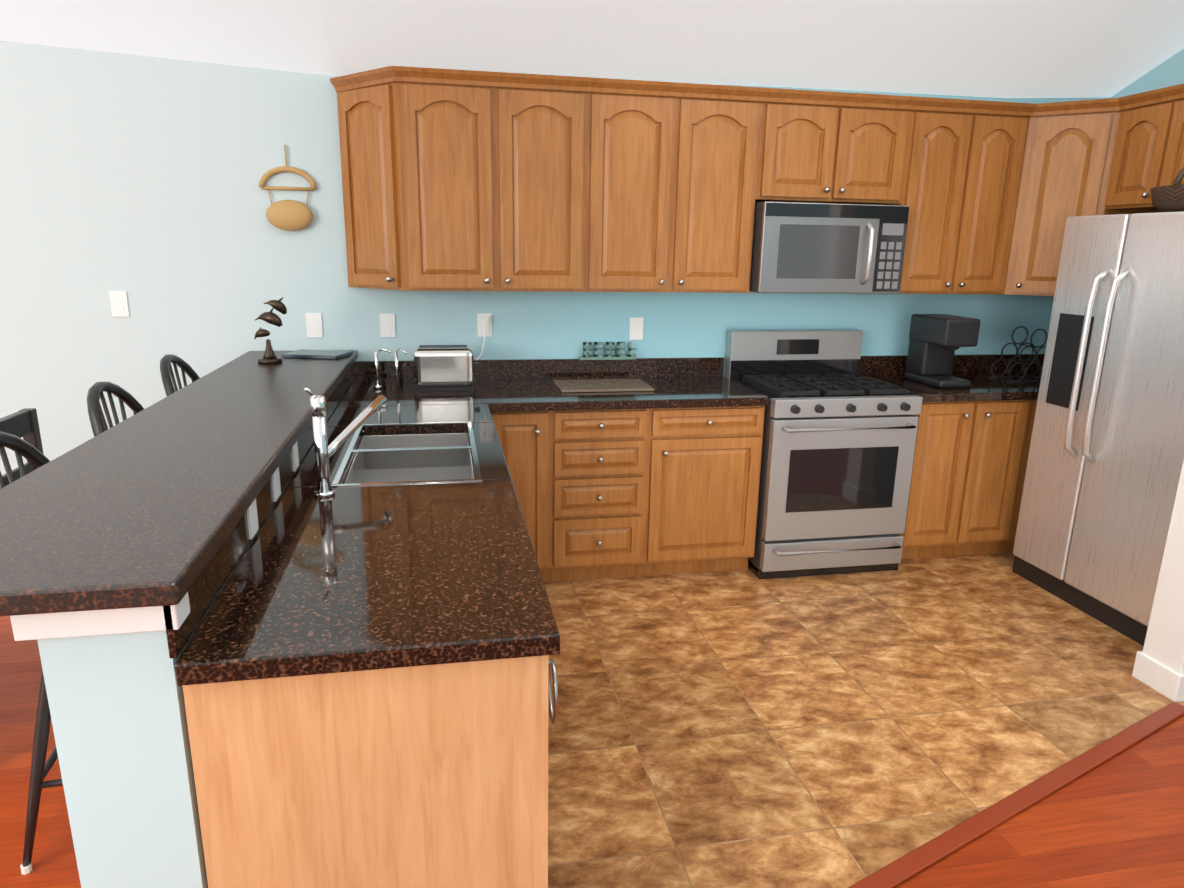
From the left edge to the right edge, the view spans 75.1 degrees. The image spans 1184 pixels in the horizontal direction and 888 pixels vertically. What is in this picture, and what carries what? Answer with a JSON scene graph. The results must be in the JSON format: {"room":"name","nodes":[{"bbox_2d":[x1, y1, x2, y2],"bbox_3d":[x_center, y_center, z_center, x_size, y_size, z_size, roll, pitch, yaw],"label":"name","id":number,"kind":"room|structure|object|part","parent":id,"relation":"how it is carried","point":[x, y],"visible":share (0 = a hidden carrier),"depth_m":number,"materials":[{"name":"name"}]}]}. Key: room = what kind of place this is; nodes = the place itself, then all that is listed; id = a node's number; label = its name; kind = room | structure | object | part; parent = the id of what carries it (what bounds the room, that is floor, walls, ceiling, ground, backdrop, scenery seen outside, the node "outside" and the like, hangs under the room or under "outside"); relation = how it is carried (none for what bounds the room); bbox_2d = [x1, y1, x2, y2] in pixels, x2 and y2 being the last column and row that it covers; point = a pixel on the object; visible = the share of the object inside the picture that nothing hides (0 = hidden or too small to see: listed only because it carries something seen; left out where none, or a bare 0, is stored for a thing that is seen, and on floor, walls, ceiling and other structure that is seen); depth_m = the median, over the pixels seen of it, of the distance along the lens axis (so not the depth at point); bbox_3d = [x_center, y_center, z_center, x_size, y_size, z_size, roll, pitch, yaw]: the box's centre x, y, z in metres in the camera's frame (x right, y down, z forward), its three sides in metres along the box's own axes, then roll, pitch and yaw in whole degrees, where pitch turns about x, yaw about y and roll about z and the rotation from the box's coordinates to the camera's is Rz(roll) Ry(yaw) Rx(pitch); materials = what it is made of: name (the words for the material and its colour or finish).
{"room":"kitchen","nodes":[
{"label":"kitchen","id":0,"kind":"room"},
{"bbox_2d":[0,41,1109,474],"bbox_3d":[-2.108,-0.702,3.622,10.270,2.660,0.120,-2,15,-11],"label":"wall","id":1,"kind":"structure","parent":0,"point":[136,177],"depth_m":3.57,"materials":[{"name":"blue paint"}]},
{"bbox_2d":[109,291,129,316],"bbox_3d":[-2.180,-0.645,3.554,0.072,0.115,0.008,-2,15,-11],"label":"switch plate","id":2,"kind":"object","parent":1,"relation":"attached to","point":[119,303],"visible":1,"depth_m":3.55,"materials":[{"name":"white plastic"}]},
{"bbox_2d":[259,145,316,230],"bbox_3d":[-1.400,-1.177,3.546,0.255,0.380,0.057,-2,15,-11],"label":"shell ornament","id":3,"kind":"object","parent":1,"relation":"hanging from","point":[290,215],"visible":1,"depth_m":3.55,"materials":[{"name":"brown wicker"}]},
{"bbox_2d":[306,313,322,336],"bbox_3d":[-1.347,-0.575,3.738,0.072,0.115,0.008,-2,15,-11],"label":"electrical outlet","id":4,"kind":"object","parent":1,"relation":"attached to","point":[314,324],"visible":1,"depth_m":3.73,"materials":[{"name":"white plastic"}]},
{"bbox_2d":[329,70,400,289],"bbox_3d":[-1.003,-1.157,3.496,0.280,0.890,0.306,-2,15,-11],"label":"upper cabinet","id":5,"kind":"object","parent":1,"relation":"attached to","point":[368,151],"depth_m":3.46,"materials":[{"name":"brown wood"}]},
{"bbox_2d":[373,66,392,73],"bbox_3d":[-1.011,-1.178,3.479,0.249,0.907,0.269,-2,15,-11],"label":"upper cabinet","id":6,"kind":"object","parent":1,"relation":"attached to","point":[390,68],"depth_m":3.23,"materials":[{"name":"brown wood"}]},
{"bbox_2d":[380,314,395,336],"bbox_3d":[-1.008,-0.585,3.802,0.072,0.115,0.008,-2,15,-11],"label":"electrical outlet","id":7,"kind":"object","parent":1,"relation":"attached to","point":[387,325],"visible":1,"depth_m":3.80,"materials":[{"name":"white plastic"}]},
{"bbox_2d":[393,70,500,290],"bbox_3d":[-0.662,-1.166,3.551,0.412,0.890,0.326,-2,15,-11],"label":"upper cabinet","id":8,"kind":"object","parent":1,"relation":"attached to","point":[461,180],"depth_m":3.39,"materials":[{"name":"brown wood"}]},
{"bbox_2d":[477,314,491,336],"bbox_3d":[-0.541,-0.600,3.891,0.072,0.115,0.008,-2,15,-11],"label":"electrical outlet","id":9,"kind":"object","parent":1,"relation":"attached to","point":[488,331],"visible":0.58,"depth_m":3.89,"materials":[{"name":"white plastic"}]},
{"bbox_2d":[476,316,488,360],"bbox_3d":[-0.553,-0.530,3.873,0.073,0.218,0.054,-2,15,-11],"label":"plug","id":10,"kind":"object","parent":9,"relation":"attached to","point":[484,320],"visible":0.92,"depth_m":3.86,"materials":[{"name":"white plastic"}]},
{"bbox_2d":[497,78,592,291],"bbox_3d":[-0.257,-1.179,3.628,0.412,0.890,0.326,-2,15,-11],"label":"upper cabinet","id":11,"kind":"object","parent":1,"relation":"attached to","point":[545,129],"depth_m":3.47,"materials":[{"name":"brown wood"}]},
{"bbox_2d":[589,82,680,291],"bbox_3d":[0.148,-1.191,3.705,0.412,0.890,0.326,-2,15,-11],"label":"upper cabinet","id":12,"kind":"object","parent":1,"relation":"attached to","point":[637,129],"depth_m":3.55,"materials":[{"name":"brown wood"}]},
{"bbox_2d":[629,318,643,339],"bbox_3d":[0.234,-0.605,4.043,0.072,0.115,0.008,-2,15,-11],"label":"electrical outlet","id":13,"kind":"object","parent":1,"relation":"attached to","point":[636,328],"visible":1,"depth_m":4.04,"materials":[{"name":"white plastic"}]},
{"bbox_2d":[352,354,1044,381],"bbox_3d":[0.876,-0.347,3.901,4.080,0.100,0.641,-2,15,-11],"label":"backsplash","id":14,"kind":"structure","parent":1,"relation":"attached to","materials":[{"name":"stone"}]},
{"bbox_2d":[673,86,768,292],"bbox_3d":[0.552,-1.204,3.782,0.412,0.890,0.326,-2,15,-11],"label":"upper cabinet","id":15,"kind":"object","parent":1,"relation":"attached to","point":[719,173],"depth_m":3.62,"materials":[{"name":"brown wood"}]},
{"bbox_2d":[761,94,844,203],"bbox_3d":[0.946,-1.430,3.802,0.384,0.450,0.326,-2,15,-11],"label":"upper cabinet","id":16,"kind":"object","parent":1,"relation":"attached to","point":[803,131],"depth_m":3.65,"materials":[{"name":"brown wood"}]},
{"bbox_2d":[749,201,909,293],"bbox_3d":[1.139,-0.982,3.881,0.748,0.420,0.464,-2,15,-11],"label":"microwave","id":17,"kind":"object","parent":16,"relation":"attached to","point":[798,247],"visible":1,"depth_m":3.71,"materials":[{"name":"grey metal"}]},
{"bbox_3d":[1.336,-0.919,3.727,0.025,0.297,0.065,-2,15,-11],"label":"handle","id":18,"kind":"part","parent":17,"relation":"part of","materials":[{"name":"silver metal"}]},
{"bbox_2d":[837,98,916,205],"bbox_3d":[1.323,-1.442,3.874,0.383,0.450,0.326,-2,15,-11],"label":"upper cabinet","id":19,"kind":"object","parent":1,"relation":"attached to","point":[877,134],"depth_m":3.72,"materials":[{"name":"brown wood"}]},
{"bbox_2d":[899,102,980,293],"bbox_3d":[1.669,-1.239,3.994,0.330,0.890,0.326,-2,15,-11],"label":"upper cabinet","id":20,"kind":"object","parent":1,"relation":"attached to","point":[946,138],"depth_m":3.84,"materials":[{"name":"brown wood"}]},
{"bbox_2d":[957,106,1032,293],"bbox_3d":[1.991,-1.250,4.056,0.325,0.890,0.326,-2,15,-11],"label":"upper cabinet","id":21,"kind":"object","parent":1,"relation":"attached to","point":[1002,146],"depth_m":3.90,"materials":[{"name":"brown wood"}]},
{"bbox_2d":[1005,100,1120,295],"bbox_3d":[2.530,-1.237,4.040,0.726,0.890,0.566,-2,15,-11],"label":"upper cabinet","id":22,"kind":"object","parent":1,"relation":"attached to","point":[1067,160],"depth_m":3.82,"materials":[{"name":"brown wood"}]},
{"bbox_2d":[1033,97,1120,105],"bbox_3d":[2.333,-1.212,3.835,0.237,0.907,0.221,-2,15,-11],"label":"crown molding","id":23,"kind":"structure","parent":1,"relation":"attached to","point":[1109,99],"depth_m":3.65,"materials":[{"name":"brown wood"}]},
{"bbox_3d":[0.759,-1.473,3.023,3.636,0.052,1.716,-2,15,-11],"label":"crown","id":24,"kind":"part","parent":23,"relation":"part of","materials":[{"name":"brown wood"}]},
{"bbox_2d":[0,616,1183,887],"bbox_3d":[-1.281,1.737,-0.318,10.270,0.100,9.120,-2,15,-11],"label":"floor","id":25,"kind":"structure","parent":0,"point":[1116,820],"depth_m":2.18,"materials":[{"name":"brown wood"}]},
{"bbox_2d":[0,408,43,485],"bbox_3d":[-2.113,0.445,2.476,0.440,1.000,0.660,-2,15,-11],"label":"dining chair","id":26,"kind":"object","parent":25,"relation":"on","point":[24,423],"visible":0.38,"depth_m":2.64,"materials":[{"name":"black"}]},
{"bbox_2d":[0,431,62,874],"bbox_3d":[-1.308,0.501,2.081,0.434,1.112,0.466,-3,15,-15],"label":"stool","id":27,"kind":"object","parent":25,"relation":"on","point":[35,457],"visible":0.12,"depth_m":1.97,"materials":[{"name":"black"}]},
{"bbox_2d":[87,382,143,436],"bbox_3d":[-1.475,0.323,2.771,0.434,1.112,0.466,-2,15,-11],"label":"stool","id":28,"kind":"object","parent":25,"relation":"on","point":[95,394],"visible":0.06,"depth_m":2.61,"materials":[{"name":"black"}]},
{"bbox_2d":[160,354,199,395],"bbox_3d":[-1.605,0.154,3.427,0.434,1.112,0.466,-2,15,-11],"label":"stool","id":29,"kind":"object","parent":25,"relation":"on","point":[166,361],"visible":0.06,"depth_m":3.28,"materials":[{"name":"black"}]},
{"bbox_2d":[0,0,1183,97],"bbox_3d":[-1.212,-2.397,-1.368,10.270,3.899,9.120,-2,15,-11],"label":"ceiling","id":30,"kind":"structure","parent":0,"point":[1044,48],"depth_m":3.41,"materials":[{"name":"white paint"}]},
{"bbox_2d":[544,552,1183,887],"bbox_3d":[1.067,0.848,3.116,4.080,0.006,2.800,-2,15,-11],"label":"floor","id":31,"kind":"structure","parent":0,"point":[744,728],"depth_m":2.71,"materials":[{"name":"tile"}]},
{"bbox_2d":[0,347,583,887],"bbox_3d":[-0.853,0.334,2.620,1.110,1.185,2.758,-2,15,-11],"label":"kitchen peninsula","id":32,"kind":"object","parent":31,"relation":"on","point":[288,623],"depth_m":1.41,"materials":[{"name":"brown stone"}]},
{"bbox_2d":[254,297,286,363],"bbox_3d":[-1.383,-0.489,3.316,0.137,0.280,0.100,-2,15,-11],"label":"statue","id":33,"kind":"object","parent":32,"relation":"on","point":[269,356],"visible":1,"depth_m":3.30,"materials":[{"name":"brown metal"}]},
{"bbox_2d":[282,349,352,358],"bbox_3d":[-1.268,-0.415,3.568,0.260,0.016,0.180,3,14,7],"label":"tablet","id":34,"kind":"object","parent":32,"relation":"on","point":[319,354],"visible":1,"depth_m":3.52,"materials":[{"name":"grey plastic"}]},
{"bbox_3d":[-0.387,0.800,1.447,0.611,0.874,0.019,-2,15,-11],"label":"peninsula panel","id":35,"kind":"part","parent":32,"relation":"part of","materials":[{"name":"brown wood"}]},
{"bbox_2d":[331,421,481,486],"bbox_3d":[-0.601,0.139,2.602,0.419,0.255,0.784,-2,15,-11],"label":"sink","id":36,"kind":"object","parent":32,"relation":"in","point":[417,453],"depth_m":2.59,"materials":[{"name":"silver metal"}]},
{"bbox_2d":[413,345,478,391],"bbox_3d":[-0.692,-0.366,3.663,0.305,0.201,0.180,-2,15,-11],"label":"toaster","id":37,"kind":"object","parent":32,"relation":"on","point":[443,367],"visible":1,"depth_m":3.58,"materials":[{"name":"silver metal"}]},
{"bbox_2d":[175,371,1040,685],"bbox_3d":[1.072,-0.023,2.925,4.080,0.040,2.731,-2,15,-11],"label":"countertop","id":38,"kind":"structure","parent":32,"relation":"on","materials":[{"name":"stone"}]},
{"bbox_2d":[508,357,769,579],"bbox_3d":[0.127,0.121,3.870,1.294,1.015,0.648,-2,15,-11],"label":"base cabinet","id":39,"kind":"object","parent":31,"relation":"on","point":[670,473],"depth_m":3.64,"materials":[{"name":"brown wood"}]},
{"bbox_2d":[553,379,653,392],"bbox_3d":[0.051,-0.290,3.799,0.450,0.011,0.300,-2,15,-11],"label":"cutting board","id":40,"kind":"object","parent":39,"relation":"on","point":[596,385],"visible":1,"depth_m":3.76,"materials":[{"name":"brown"}]},
{"bbox_2d":[579,342,636,359],"bbox_3d":[0.083,-0.484,4.002,0.300,0.089,0.030,-2,15,-11],"label":"sign","id":41,"kind":"object","parent":39,"relation":"on","point":[596,356],"visible":0.94,"depth_m":3.99,"materials":[{"name":"teal"}]},
{"bbox_2d":[725,329,922,578],"bbox_3d":[1.150,0.030,3.990,0.752,1.165,0.718,-2,15,-11],"label":"range","id":42,"kind":"object","parent":31,"relation":"on","point":[839,441],"visible":0.9,"depth_m":3.75,"materials":[{"name":"grey metal"}]},
{"bbox_2d":[859,354,1044,558],"bbox_3d":[2.193,0.055,4.263,1.383,1.015,0.648,-2,15,-11],"label":"base cabinet","id":43,"kind":"object","parent":31,"relation":"on","point":[972,445],"depth_m":3.95,"materials":[{"name":"brown wood"}]},
{"bbox_2d":[905,314,980,387],"bbox_3d":[1.817,-0.489,4.014,0.190,0.349,0.320,-2,15,-11],"label":"coffee maker","id":44,"kind":"object","parent":43,"relation":"on","point":[936,341],"visible":1,"depth_m":3.99,"materials":[{"name":"black plastic"}]},
{"bbox_2d":[989,326,1046,381],"bbox_3d":[2.360,-0.490,4.184,0.303,0.286,0.148,-2,15,-11],"label":"wine rack","id":45,"kind":"object","parent":43,"relation":"on","point":[1025,369],"visible":0.96,"depth_m":4.21,"materials":[{"name":"black metal"}]},
{"bbox_2d":[848,702,1183,887],"bbox_3d":[1.035,1.088,2.151,2.550,0.008,0.056,-7,16,-30],"label":"trim strip","id":46,"kind":"object","parent":31,"relation":"on","point":[916,861],"visible":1,"depth_m":2.26,"materials":[{"name":"brown wood"}]},
{"bbox_2d":[1012,211,1183,645],"bbox_3d":[2.591,-0.089,3.366,0.876,1.750,0.910,-2,15,-11],"label":"fridge","id":47,"kind":"object","parent":31,"relation":"on","point":[1104,464],"visible":0.94,"depth_m":3.31,"materials":[{"name":"grey metal"}]},
{"bbox_2d":[1150,167,1183,211],"bbox_3d":[2.424,-1.026,3.060,0.266,0.208,0.410,-2,15,-11],"label":"basket","id":48,"kind":"object","parent":47,"relation":"on","point":[1167,198],"visible":0.94,"depth_m":3.08,"materials":[{"name":"wicker"}]},
{"bbox_2d":[1110,49,1183,97],"bbox_3d":[3.751,-1.350,-0.114,0.120,5.945,9.120,-2,15,-11],"label":"wall","id":49,"kind":"structure","parent":0,"point":[1169,72],"depth_m":3.93,"materials":[{"name":"teal paint"}]},
{"bbox_2d":[1101,94,1168,213],"bbox_3d":[2.742,-1.341,3.603,0.466,0.465,0.293,-2,15,-11],"label":"upper cabinet","id":50,"kind":"object","parent":49,"relation":"attached to","point":[1140,121],"depth_m":3.57,"materials":[{"name":"brown wood"}]},
{"bbox_2d":[1149,90,1183,209],"bbox_3d":[2.796,-1.271,3.328,0.466,0.465,0.285,-2,15,-11],"label":"upper cabinet","id":51,"kind":"object","parent":49,"relation":"attached to","point":[1170,159],"depth_m":3.39,"materials":[{"name":"brown wood"}]},
{"bbox_3d":[2.668,-0.498,2.645,1.030,2.900,0.136,-2,15,-11],"label":"wall","id":52,"kind":"structure","parent":0,"visible":0},
{"bbox_2d":[1132,459,1183,701],"bbox_3d":[2.652,-0.498,2.642,1.062,2.900,0.184,-2,15,-11],"label":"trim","id":53,"kind":"structure","parent":52,"relation":"attached to","point":[1159,664],"depth_m":2.83,"materials":[{"name":"white paint"}]}
]}

